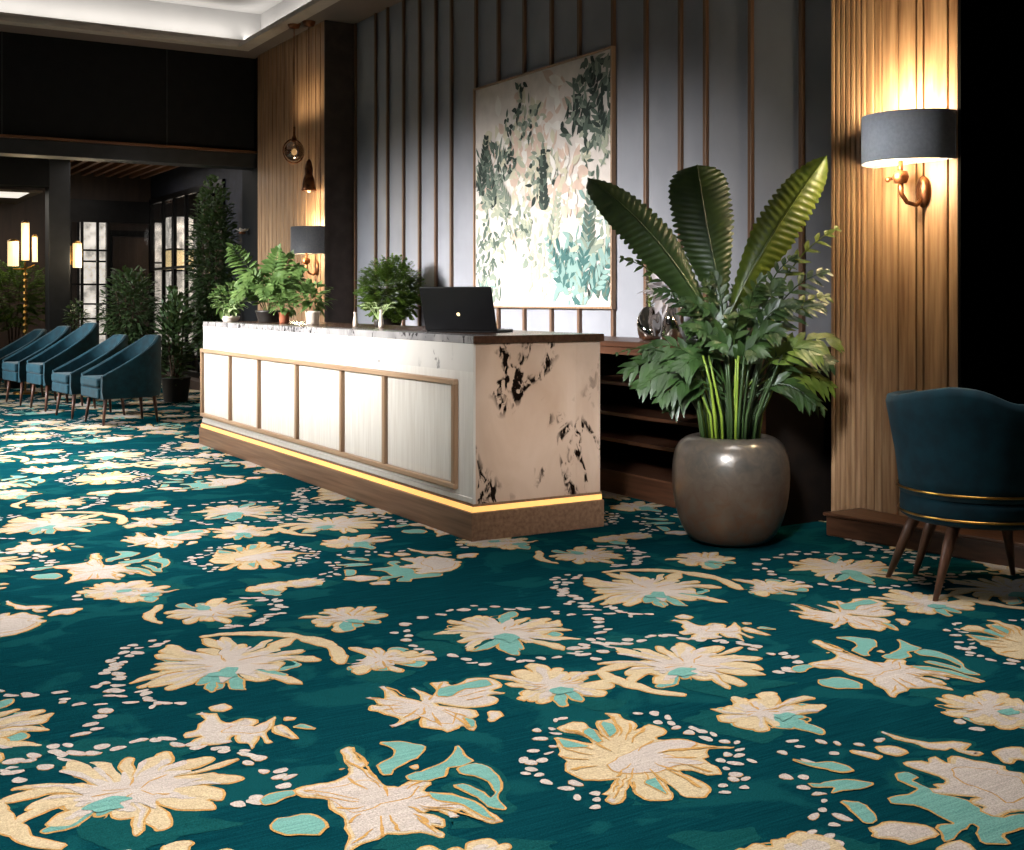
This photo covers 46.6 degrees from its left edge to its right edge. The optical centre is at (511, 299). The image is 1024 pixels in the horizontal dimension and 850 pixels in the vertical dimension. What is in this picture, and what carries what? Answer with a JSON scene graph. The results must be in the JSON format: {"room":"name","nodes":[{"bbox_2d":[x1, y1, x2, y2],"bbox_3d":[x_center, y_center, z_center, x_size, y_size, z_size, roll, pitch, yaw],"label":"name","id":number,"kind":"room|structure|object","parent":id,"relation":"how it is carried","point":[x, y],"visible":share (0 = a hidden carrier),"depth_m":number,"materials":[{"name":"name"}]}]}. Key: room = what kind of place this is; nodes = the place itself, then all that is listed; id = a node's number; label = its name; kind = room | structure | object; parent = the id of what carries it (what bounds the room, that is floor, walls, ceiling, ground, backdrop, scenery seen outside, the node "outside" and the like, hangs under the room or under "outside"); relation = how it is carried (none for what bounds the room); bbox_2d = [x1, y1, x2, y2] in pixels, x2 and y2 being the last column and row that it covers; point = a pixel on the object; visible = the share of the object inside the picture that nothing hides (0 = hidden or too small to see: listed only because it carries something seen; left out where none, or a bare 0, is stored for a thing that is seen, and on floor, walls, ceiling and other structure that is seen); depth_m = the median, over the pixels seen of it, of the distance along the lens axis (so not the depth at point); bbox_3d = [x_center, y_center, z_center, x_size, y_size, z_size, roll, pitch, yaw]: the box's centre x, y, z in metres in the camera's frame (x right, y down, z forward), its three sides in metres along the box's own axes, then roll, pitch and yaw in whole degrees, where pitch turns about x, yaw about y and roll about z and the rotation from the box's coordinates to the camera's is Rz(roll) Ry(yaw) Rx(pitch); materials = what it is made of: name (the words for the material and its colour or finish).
{"room":"hotel lobby","nodes":[
{"label":"hotel lobby","id":0,"kind":"room"},
{"bbox_2d":[0,189,42,203],"bbox_3d":[-8.800,-1.507,17.721,2.700,0.026,4.350,0,0,-31],"label":"ceiling","id":1,"kind":"structure","parent":0,"point":[9,196],"depth_m":17.01,"materials":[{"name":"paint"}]},
{"bbox_2d":[0,192,27,197],"bbox_3d":[-8.094,-1.497,16.396,2.550,0.005,0.950,0,0,-31],"label":"recessed light","id":2,"kind":"object","parent":1,"relation":"in","point":[2,194],"depth_m":16.85,"materials":[{"name":"white plastic"}]},
{"bbox_2d":[0,172,170,380],"bbox_3d":[-9.713,-0.400,17.495,9.300,3.300,0.200,0,0,-31],"label":"wall","id":3,"kind":"structure","parent":0,"point":[88,187],"depth_m":18.73,"materials":[{"name":"black paint"}]},
{"bbox_2d":[70,199,149,338],"bbox_3d":[-6.517,-0.180,19.291,1.310,2.860,0.060,0,0,-31],"label":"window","id":4,"kind":"structure","parent":3,"relation":"in","point":[81,210],"depth_m":19.17,"materials":[{"name":"black metal"}]},
{"bbox_2d":[99,223,105,343],"bbox_3d":[-6.804,-0.050,19.703,0.160,2.600,0.140,0,0,-31],"label":"window","id":5,"kind":"structure","parent":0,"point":[102,226],"depth_m":19.67,"materials":[{"name":"white glass"}]},
{"bbox_2d":[0,31,254,150],"bbox_3d":[-6.947,-2.590,12.387,8.800,1.720,0.206,0,0,-31],"label":"wall","id":6,"kind":"structure","parent":0,"point":[54,87],"depth_m":13.75,"materials":[{"name":"black paint"}]},
{"bbox_2d":[0,137,256,169],"bbox_3d":[-6.953,-1.695,12.387,8.790,0.170,0.320,0,0,-31],"label":"beam","id":7,"kind":"structure","parent":6,"relation":"attached to","point":[11,147],"depth_m":13.72,"materials":[{"name":"paint"}]},
{"bbox_2d":[0,134,257,153],"bbox_3d":[-6.878,-1.796,12.262,8.790,0.031,0.088,0,0,-31],"label":"trim","id":8,"kind":"structure","parent":6,"relation":"attached to","point":[1,135],"depth_m":13.67,"materials":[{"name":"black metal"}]},
{"bbox_2d":[72,187,221,370],"bbox_3d":[-5.477,-0.400,17.816,3.100,3.300,6.600,0,0,-31],"label":"wall","id":9,"kind":"structure","parent":0,"point":[180,201],"depth_m":20.74,"materials":[{"name":"black paint"}]},
{"bbox_2d":[109,230,148,339],"bbox_3d":[-6.347,0.050,19.795,0.720,2.400,0.070,0,0,-31],"label":"door","id":10,"kind":"structure","parent":9,"relation":"in","point":[124,249],"depth_m":19.75,"materials":[{"name":"brown wood"}]},
{"bbox_2d":[148,221,161,364],"bbox_3d":[-6.108,-0.050,20.527,0.240,2.600,0.380,0,0,-31],"label":"window","id":11,"kind":"structure","parent":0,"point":[157,224],"depth_m":20.37,"materials":[{"name":"white glass"}]},
{"bbox_2d":[0,0,310,39],"bbox_3d":[-2.447,-3.210,4.945,8.880,0.480,17.000,0,0,-31],"label":"wall","id":12,"kind":"structure","parent":0,"point":[146,14],"depth_m":13.70,"materials":[{"name":"paint"}]},
{"bbox_2d":[0,0,339,50],"bbox_3d":[-2.504,-2.994,4.719,8.550,0.112,16.670,0,0,-31],"label":"trim","id":13,"kind":"structure","parent":12,"relation":"attached to","point":[311,8],"depth_m":13.07,"materials":[{"name":"paint"}]},
{"bbox_2d":[151,166,241,320],"bbox_3d":[-4.511,-0.400,17.410,0.200,3.300,5.290,0,0,-31],"label":"wall","id":14,"kind":"structure","parent":0,"point":[180,178],"depth_m":17.12,"materials":[{"name":"black paint"}]},
{"bbox_2d":[161,372,199,390],"bbox_3d":[-4.742,1.190,17.358,0.250,0.120,5.140,0,0,-31],"label":"baseboard","id":15,"kind":"structure","parent":14,"relation":"attached to","point":[194,382],"depth_m":16.70,"materials":[{"name":"brown wood"}]},
{"bbox_2d":[149,179,224,377],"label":"window","id":16,"kind":"structure","parent":14,"relation":"in","point":[185,193],"depth_m":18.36,"materials":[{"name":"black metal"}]},
{"bbox_2d":[0,0,401,58],"bbox_3d":[-0.705,-2.960,6.046,13.000,0.020,17.100,0,0,-31],"label":"ceiling","id":17,"kind":"structure","parent":0,"point":[345,11],"depth_m":13.17,"materials":[{"name":"beige paint"}]},
{"bbox_2d":[282,23,303,163],"bbox_3d":[-2.327,-2.203,12.709,0.208,1.494,0.208,0,0,14],"label":"pendant lamp","id":18,"kind":"object","parent":17,"relation":"hanging from","point":[294,151],"visible":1,"depth_m":12.67,"materials":[{"name":"brown metal"}]},
{"bbox_2d":[301,20,316,192],"bbox_3d":[-2.154,-2.044,12.614,0.170,1.812,0.170,0,0,-31],"label":"pendant lamp","id":19,"kind":"object","parent":17,"relation":"hanging from","point":[308,185],"visible":1,"depth_m":12.58,"materials":[{"name":"brown metal"}]},
{"bbox_2d":[151,0,282,14],"bbox_3d":[-2.438,-3.500,4.980,8.930,0.100,17.050,0,0,-31],"label":"ceiling","id":20,"kind":"structure","parent":0,"point":[247,6],"depth_m":13.89,"materials":[{"name":"paint"}]},
{"bbox_2d":[242,58,257,320],"bbox_3d":[-3.036,-0.900,14.790,0.420,4.300,0.700,0,0,-31],"label":"wall","id":21,"kind":"structure","parent":0,"point":[249,177],"depth_m":14.68,"materials":[{"name":"black paint"}]},
{"bbox_2d":[236,228,248,234],"bbox_3d":[-3.336,-0.850,14.727,0.215,0.081,0.169,0,0,-31],"label":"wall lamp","id":22,"kind":"object","parent":21,"relation":"attached to","point":[242,231],"visible":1,"depth_m":14.69,"materials":[{"name":"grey metal"}]},
{"bbox_2d":[258,20,353,322],"bbox_3d":[-2.330,-0.900,13.577,0.454,4.300,2.157,0,0,-31],"label":"wall pillar","id":23,"kind":"structure","parent":0,"point":[282,204],"depth_m":12.85,"materials":[{"name":"brown wood"}]},
{"bbox_2d":[290,226,323,275],"bbox_3d":[-2.223,-0.518,12.700,0.262,0.524,0.524,0,0,-31],"label":"wall lamp","id":24,"kind":"object","parent":23,"relation":"attached to","point":[304,240],"visible":0.94,"depth_m":12.53,"materials":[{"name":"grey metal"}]},
{"bbox_2d":[303,253,309,263],"bbox_3d":[-2.197,-0.440,12.716,0.084,0.120,0.082,0,0,-31],"label":"socket","id":25,"kind":"object","parent":24,"relation":"attached to","point":[306,260],"depth_m":12.69,"materials":[{"name":"brown metal"}]},
{"bbox_2d":[0,381,1023,849],"bbox_3d":[-2.990,1.248,9.864,13.000,0.005,26.000,0,0,-31],"label":"floor","id":26,"kind":"structure","parent":0,"point":[202,647],"depth_m":4.00,"materials":[{"name":"teal carpet"}]},
{"bbox_2d":[0,260,44,387],"bbox_3d":[-7.115,0.315,16.971,1.298,1.870,1.248,0,0,6],"label":"potted shrub","id":27,"kind":"object","parent":26,"relation":"on","point":[12,320],"visible":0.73,"depth_m":16.89,"materials":[{"name":"green plant"}]},
{"bbox_2d":[4,380,19,387],"bbox_3d":[-7.098,1.050,16.962,0.322,0.400,0.319,0,0,-31],"label":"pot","id":28,"kind":"object","parent":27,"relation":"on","point":[14,384],"depth_m":16.85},
{"bbox_2d":[7,220,37,394],"bbox_3d":[-6.519,0.095,15.852,0.387,2.310,0.320,0,0,-31],"label":"floor lamp","id":29,"kind":"object","parent":26,"relation":"on","point":[13,244],"visible":0.99,"depth_m":15.84,"materials":[{"name":"gold metal"}]},
{"bbox_2d":[0,329,45,396],"bbox_3d":[-6.412,0.815,15.393,0.734,0.873,0.678,0,0,-39],"label":"tub chair","id":30,"kind":"object","parent":26,"relation":"on","point":[32,336],"visible":0.38,"depth_m":15.61,"materials":[{"name":"teal fabric"}]},
{"bbox_2d":[2,325,70,405],"bbox_3d":[-5.756,0.784,14.492,0.734,0.935,0.678,0,0,-39],"label":"tub chair","id":31,"kind":"object","parent":26,"relation":"on","point":[14,365],"visible":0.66,"depth_m":14.47,"materials":[{"name":"teal fabric"}]},
{"bbox_2d":[2,361,18,371],"bbox_3d":[-5.796,0.801,14.459,0.629,0.100,0.539,0,0,-39],"label":"seat cushion","id":32,"kind":"object","parent":31,"relation":"on","point":[7,366],"depth_m":14.25,"materials":[{"name":"teal fabric"}]},
{"bbox_2d":[45,159,69,390],"bbox_3d":[-6.284,-0.400,16.459,0.280,3.300,0.300,0,0,-31],"label":"column","id":33,"kind":"structure","parent":26,"relation":"on","point":[57,195],"depth_m":16.34,"materials":[{"name":"paint"}]},
{"bbox_2d":[70,241,81,267],"bbox_3d":[-6.063,-0.635,16.533,0.176,0.370,0.129,0,0,-31],"label":"wall lantern","id":34,"kind":"object","parent":33,"relation":"attached to","point":[77,245],"visible":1,"depth_m":16.50,"materials":[{"name":"white glass"}]},
{"bbox_2d":[26,322,98,411],"bbox_3d":[-5.139,0.758,13.695,0.734,0.989,0.678,0,0,-38],"label":"tub chair","id":35,"kind":"object","parent":26,"relation":"on","point":[39,368],"visible":0.59,"depth_m":13.56,"materials":[{"name":"teal fabric"}]},
{"bbox_2d":[26,362,43,373],"bbox_3d":[-5.181,0.775,13.663,0.629,0.105,0.539,0,0,-38],"label":"seat cushion","id":36,"kind":"object","parent":35,"relation":"on","point":[31,367],"depth_m":13.45,"materials":[{"name":"teal fabric"}]},
{"bbox_2d":[62,298,91,332],"bbox_3d":[-5.870,0.609,16.056,0.424,1.282,0.408,0,0,-31],"label":"potted shrub","id":37,"kind":"object","parent":26,"relation":"on","point":[70,314],"visible":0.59,"depth_m":16.01,"materials":[{"name":"green plant"}]},
{"bbox_2d":[77,222,95,326],"bbox_3d":[-6.992,-0.050,19.590,0.300,2.600,0.140,0,0,-31],"label":"window","id":38,"kind":"structure","parent":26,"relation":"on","point":[89,227],"depth_m":19.56,"materials":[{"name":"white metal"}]},
{"bbox_2d":[51,334,127,418],"bbox_3d":[-4.535,0.815,12.880,0.734,0.873,0.678,0,0,-37],"label":"tub chair","id":39,"kind":"object","parent":26,"relation":"on","point":[65,378],"visible":0.57,"depth_m":12.84,"materials":[{"name":"teal fabric"}]},
{"bbox_2d":[51,372,70,383],"bbox_3d":[-4.577,0.831,12.848,0.629,0.093,0.539,0,0,-37],"label":"seat cushion","id":40,"kind":"object","parent":39,"relation":"on","point":[57,377],"depth_m":12.65,"materials":[{"name":"teal fabric"}]},
{"bbox_2d":[80,334,160,425],"bbox_3d":[-3.971,0.806,12.191,0.734,0.891,0.678,0,0,-37],"label":"tub chair","id":41,"kind":"object","parent":26,"relation":"on","point":[134,371],"visible":1,"depth_m":12.03,"materials":[{"name":"teal fabric"}]},
{"bbox_2d":[80,375,102,387],"bbox_3d":[-4.013,0.823,12.160,0.629,0.095,0.539,0,0,-37],"label":"seat cushion","id":42,"kind":"object","parent":41,"relation":"on","point":[87,381],"depth_m":11.96,"materials":[{"name":"teal fabric"}]},
{"bbox_2d":[94,265,162,397],"bbox_3d":[-4.905,0.399,15.234,0.889,1.702,0.878,0,0,-31],"label":"potted shrub","id":43,"kind":"object","parent":26,"relation":"on","point":[126,290],"visible":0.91,"depth_m":15.15,"materials":[{"name":"green plant"}]},
{"bbox_2d":[150,285,201,401],"bbox_3d":[-4.141,0.527,14.681,0.620,1.446,0.657,0,0,41],"label":"potted shrub","id":44,"kind":"object","parent":26,"relation":"on","point":[175,388],"visible":0.97,"depth_m":14.58,"materials":[{"name":"green plant"}]},
{"bbox_2d":[161,376,190,401],"bbox_3d":[-4.144,1.100,14.675,0.368,0.300,0.364,0,0,-31],"label":"pot","id":45,"kind":"object","parent":26,"relation":"on","point":[175,388],"depth_m":14.54,"materials":[{"name":"black ceramic"}]},
{"bbox_2d":[182,174,241,365],"bbox_3d":[-3.812,-0.181,15.216,0.788,2.862,0.895,0,0,-31],"label":"leafy plant","id":46,"kind":"object","parent":26,"relation":"on","point":[210,215],"visible":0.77,"depth_m":15.11,"materials":[{"name":"green plant"}]},
{"bbox_2d":[199,321,603,541],"bbox_3d":[-1.103,0.719,8.450,0.854,1.063,4.886,0,0,-31],"label":"reception desk","id":47,"kind":"object","parent":26,"relation":"on","point":[470,436],"depth_m":6.66,"materials":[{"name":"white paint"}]},
{"bbox_2d":[207,280,251,321],"bbox_3d":[-2.425,0.010,10.231,0.377,0.354,0.470,0,0,-31],"label":"potted plant","id":48,"kind":"object","parent":47,"relation":"on","point":[226,311],"visible":0.75,"depth_m":10.16,"materials":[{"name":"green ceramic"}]},
{"bbox_2d":[222,316,239,321],"bbox_3d":[-2.415,0.162,10.209,0.161,0.050,0.159,0,0,-31],"label":"pot","id":49,"kind":"object","parent":48,"relation":"on","point":[225,318],"depth_m":10.15,"materials":[{"name":"white ceramic"}]},
{"bbox_2d":[224,242,308,321],"bbox_3d":[-2.040,-0.147,9.966,0.721,0.668,0.448,0,0,0],"label":"potted fern","id":50,"kind":"object","parent":47,"relation":"on","point":[251,281],"visible":0.87,"depth_m":9.92,"materials":[{"name":"green plant"}]},
{"bbox_2d":[255,310,279,321],"bbox_3d":[-2.040,0.137,9.990,0.230,0.100,0.228,0,0,0],"label":"pot","id":51,"kind":"object","parent":50,"relation":"on","point":[262,315],"depth_m":9.90,"materials":[{"name":"black ceramic"}]},
{"bbox_2d":[264,288,299,322],"bbox_3d":[-1.842,0.047,9.620,0.316,0.280,0.331,0,0,-31],"label":"terracotta pot plant","id":52,"kind":"object","parent":47,"relation":"on","point":[284,314],"visible":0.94,"depth_m":9.58,"materials":[{"name":"green plant"}]},
{"bbox_2d":[288,278,335,323],"bbox_3d":[-1.573,0.004,9.384,0.395,0.365,0.385,0,0,42],"label":"pot plant","id":53,"kind":"object","parent":47,"relation":"on","point":[312,317],"visible":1,"depth_m":9.35,"materials":[{"name":"plant"}]},
{"bbox_2d":[352,312,357,325],"bbox_3d":[-1.119,0.137,8.490,0.038,0.100,0.037,0,0,-31],"label":"bud vase","id":54,"kind":"object","parent":47,"relation":"on","point":[355,322],"visible":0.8,"depth_m":8.48,"materials":[{"name":"white ceramic"}]},
{"bbox_2d":[378,310,383,326],"bbox_3d":[-0.893,0.127,8.113,0.038,0.120,0.037,0,0,-31],"label":"bud vase","id":55,"kind":"object","parent":47,"relation":"on","point":[380,323],"visible":1,"depth_m":8.10,"materials":[{"name":"white ceramic"}]},
{"bbox_2d":[360,302,396,325],"bbox_3d":[-0.943,0.101,8.433,0.266,0.173,0.268,0,0,-31],"label":"plant","id":56,"kind":"object","parent":55,"relation":"in","point":[384,309],"visible":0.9,"depth_m":8.41,"materials":[{"name":"green plant"}]},
{"bbox_2d":[352,253,425,324],"bbox_3d":[-1.116,-0.079,10.989,0.662,0.720,0.782,0,0,-20],"label":"bush","id":57,"kind":"object","parent":47,"relation":"on","point":[404,280],"visible":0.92,"depth_m":10.84,"materials":[{"name":"green plant"}]},
{"bbox_2d":[383,313,401,324],"bbox_3d":[-1.120,0.193,10.984,0.230,0.140,0.228,0,0,-31],"label":"pot","id":58,"kind":"object","parent":57,"relation":"on","point":[388,320],"depth_m":10.88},
{"bbox_2d":[238,321,603,343],"bbox_3d":[-1.084,0.207,8.448,0.824,0.041,4.839,0,0,-31],"label":"countertop","id":59,"kind":"structure","parent":47,"relation":"on","point":[517,336],"depth_m":6.56,"materials":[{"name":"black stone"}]},
{"bbox_2d":[419,287,512,332],"bbox_3d":[-0.265,0.055,6.916,0.450,0.262,0.334,0,0,22],"label":"laptop","id":60,"kind":"object","parent":47,"relation":"on","point":[445,309],"visible":1,"depth_m":6.80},
{"bbox_2d":[586,156,844,546],"bbox_3d":[1.044,0.247,6.126,1.334,2.006,0.657,0,0,0],"label":"potted plant","id":61,"kind":"object","parent":26,"relation":"on","point":[731,479],"visible":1,"depth_m":6.06,"materials":[{"name":"green plant"}]},
{"bbox_2d":[600,336,830,525],"bbox_3d":[0.130,0.757,9.098,0.568,0.985,5.720,0,0,-31],"label":"shelving unit","id":62,"kind":"object","parent":26,"relation":"on","point":[638,443],"visible":0.12,"depth_m":7.50,"materials":[{"name":"brown wood"}]},
{"bbox_2d":[600,427,685,451],"bbox_3d":[1.103,0.911,7.495,0.512,0.022,1.928,0,0,-31],"label":"shelf","id":63,"kind":"object","parent":62,"relation":"attached to","point":[660,438],"depth_m":7.85,"materials":[{"name":"brown wood"}]},
{"bbox_2d":[637,307,662,339],"bbox_3d":[0.908,0.157,7.818,0.156,0.224,0.202,0,0,36],"label":"vase","id":64,"kind":"object","parent":62,"relation":"on","point":[649,324],"visible":0.86,"depth_m":7.76,"materials":[{"name":"silver metal"}]},
{"bbox_2d":[645,264,653,306],"bbox_3d":[0.906,-0.086,7.814,0.089,0.332,0.089,0,0,-31],"label":"stalk","id":65,"kind":"object","parent":64,"relation":"on","point":[649,276],"visible":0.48,"depth_m":7.81,"materials":[{"name":"green plant"}]},
{"bbox_2d":[600,403,724,427],"bbox_3d":[1.103,0.741,7.495,0.512,0.022,1.928,0,0,-31],"label":"shelf","id":66,"kind":"object","parent":62,"relation":"attached to","point":[645,411],"depth_m":7.72,"materials":[{"name":"brown wood"}]},
{"bbox_2d":[661,306,682,340],"bbox_3d":[1.024,0.149,7.636,0.118,0.238,0.158,0,0,-33],"label":"vase","id":67,"kind":"object","parent":62,"relation":"on","point":[670,327],"visible":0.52,"depth_m":7.58,"materials":[{"name":"silver metal"}]},
{"bbox_2d":[639,273,701,316],"bbox_3d":[1.040,-0.023,7.609,0.369,0.352,0.444,0,0,-31],"label":"flower","id":68,"kind":"object","parent":67,"relation":"in","point":[659,304],"visible":0.34,"depth_m":7.64,"materials":[{"name":"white plant"}]},
{"bbox_2d":[600,375,759,399],"bbox_3d":[1.103,0.541,7.495,0.512,0.022,1.928,0,0,-31],"label":"shelf","id":69,"kind":"object","parent":62,"relation":"attached to","point":[604,379],"depth_m":7.83,"materials":[{"name":"brown wood"}]},
{"bbox_2d":[827,516,1023,568],"bbox_3d":[4.388,1.198,5.988,4.319,0.105,3.370,0,0,-31],"label":"step","id":70,"kind":"structure","parent":26,"relation":"on","point":[965,548],"depth_m":5.92,"materials":[{"name":"brown wood"}]},
{"bbox_2d":[823,508,1023,546],"bbox_3d":[4.381,1.137,5.984,4.334,0.017,3.390,0,0,-31],"label":"step tread","id":71,"kind":"structure","parent":70,"relation":"on","point":[857,514],"depth_m":6.01,"materials":[{"name":"brown wood"}]},
{"bbox_2d":[885,387,1023,600],"bbox_3d":[2.011,0.807,5.189,0.730,0.894,0.770,0,0,-31],"label":"barrel chair","id":72,"kind":"object","parent":26,"relation":"on","point":[959,452],"visible":1,"depth_m":4.93,"materials":[{"name":"teal fabric"}]},
{"bbox_2d":[354,0,830,345],"bbox_3d":[-0.249,-1.100,10.514,0.228,4.700,10.300,0,0,-31],"label":"wall","id":73,"kind":"structure","parent":0,"point":[741,89],"depth_m":8.63,"materials":[{"name":"grey paint"}]},
{"bbox_2d":[473,46,615,308],"bbox_3d":[0.206,-0.890,9.528,0.040,1.912,2.072,0,0,-31],"label":"framed picture","id":74,"kind":"object","parent":73,"relation":"attached to","point":[540,240],"visible":0.96,"depth_m":9.42,"materials":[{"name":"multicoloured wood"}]},
{"bbox_2d":[831,0,957,516],"bbox_3d":[2.107,-1.050,6.358,0.254,4.600,0.853,0,0,-31],"label":"column","id":75,"kind":"structure","parent":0,"point":[894,263],"depth_m":6.33,"materials":[{"name":"brown wood"}]},
{"bbox_2d":[861,108,955,207],"bbox_3d":[1.967,-0.711,6.088,0.262,0.479,0.524,0,0,-31],"label":"wall lamp","id":76,"kind":"object","parent":75,"relation":"attached to","point":[899,138],"visible":1,"depth_m":5.95,"materials":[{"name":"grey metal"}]},
{"bbox_2d":[892,160,908,183],"bbox_3d":[1.993,-0.655,6.104,0.084,0.120,0.082,0,0,-31],"label":"socket","id":77,"kind":"object","parent":76,"relation":"attached to","point":[900,176],"depth_m":6.08,"materials":[{"name":"brown metal"}]},
{"bbox_2d":[865,158,935,165],"bbox_3d":[1.964,-0.717,6.087,0.255,0.001,0.510,0,0,-31],"label":"diffuser","id":78,"kind":"object","parent":76,"relation":"attached to","point":[893,161],"depth_m":6.16,"materials":[{"name":"white plastic"}]},
{"bbox_2d":[958,0,1023,403],"bbox_3d":[3.963,-1.050,6.961,4.049,4.600,0.016,0,0,-31],"label":"wall","id":79,"kind":"structure","parent":0,"point":[990,32],"depth_m":6.04,"materials":[{"name":"black paint"}]},
{"bbox_3d":[-8.290,-2.100,16.773,11.000,0.100,8.700,0,0,-31],"label":"ceiling","id":80,"kind":"structure","parent":0,"visible":0},
{"bbox_2d":[0,156,48,187],"bbox_3d":[-9.373,-1.800,14.610,6.920,0.500,0.300,0,0,-31],"label":"ceiling beam","id":81,"kind":"structure","parent":80,"relation":"attached to","point":[14,171],"depth_m":16.10,"materials":[{"name":"black paint"}]},
{"bbox_2d":[70,160,179,178],"bbox_3d":[-5.460,-2.005,17.010,1.700,0.089,4.400,0,0,-31],"label":"ceiling panel","id":82,"kind":"object","parent":80,"relation":"attached to","point":[145,171],"visible":0.24,"depth_m":18.01,"materials":[{"name":"brown wood"}]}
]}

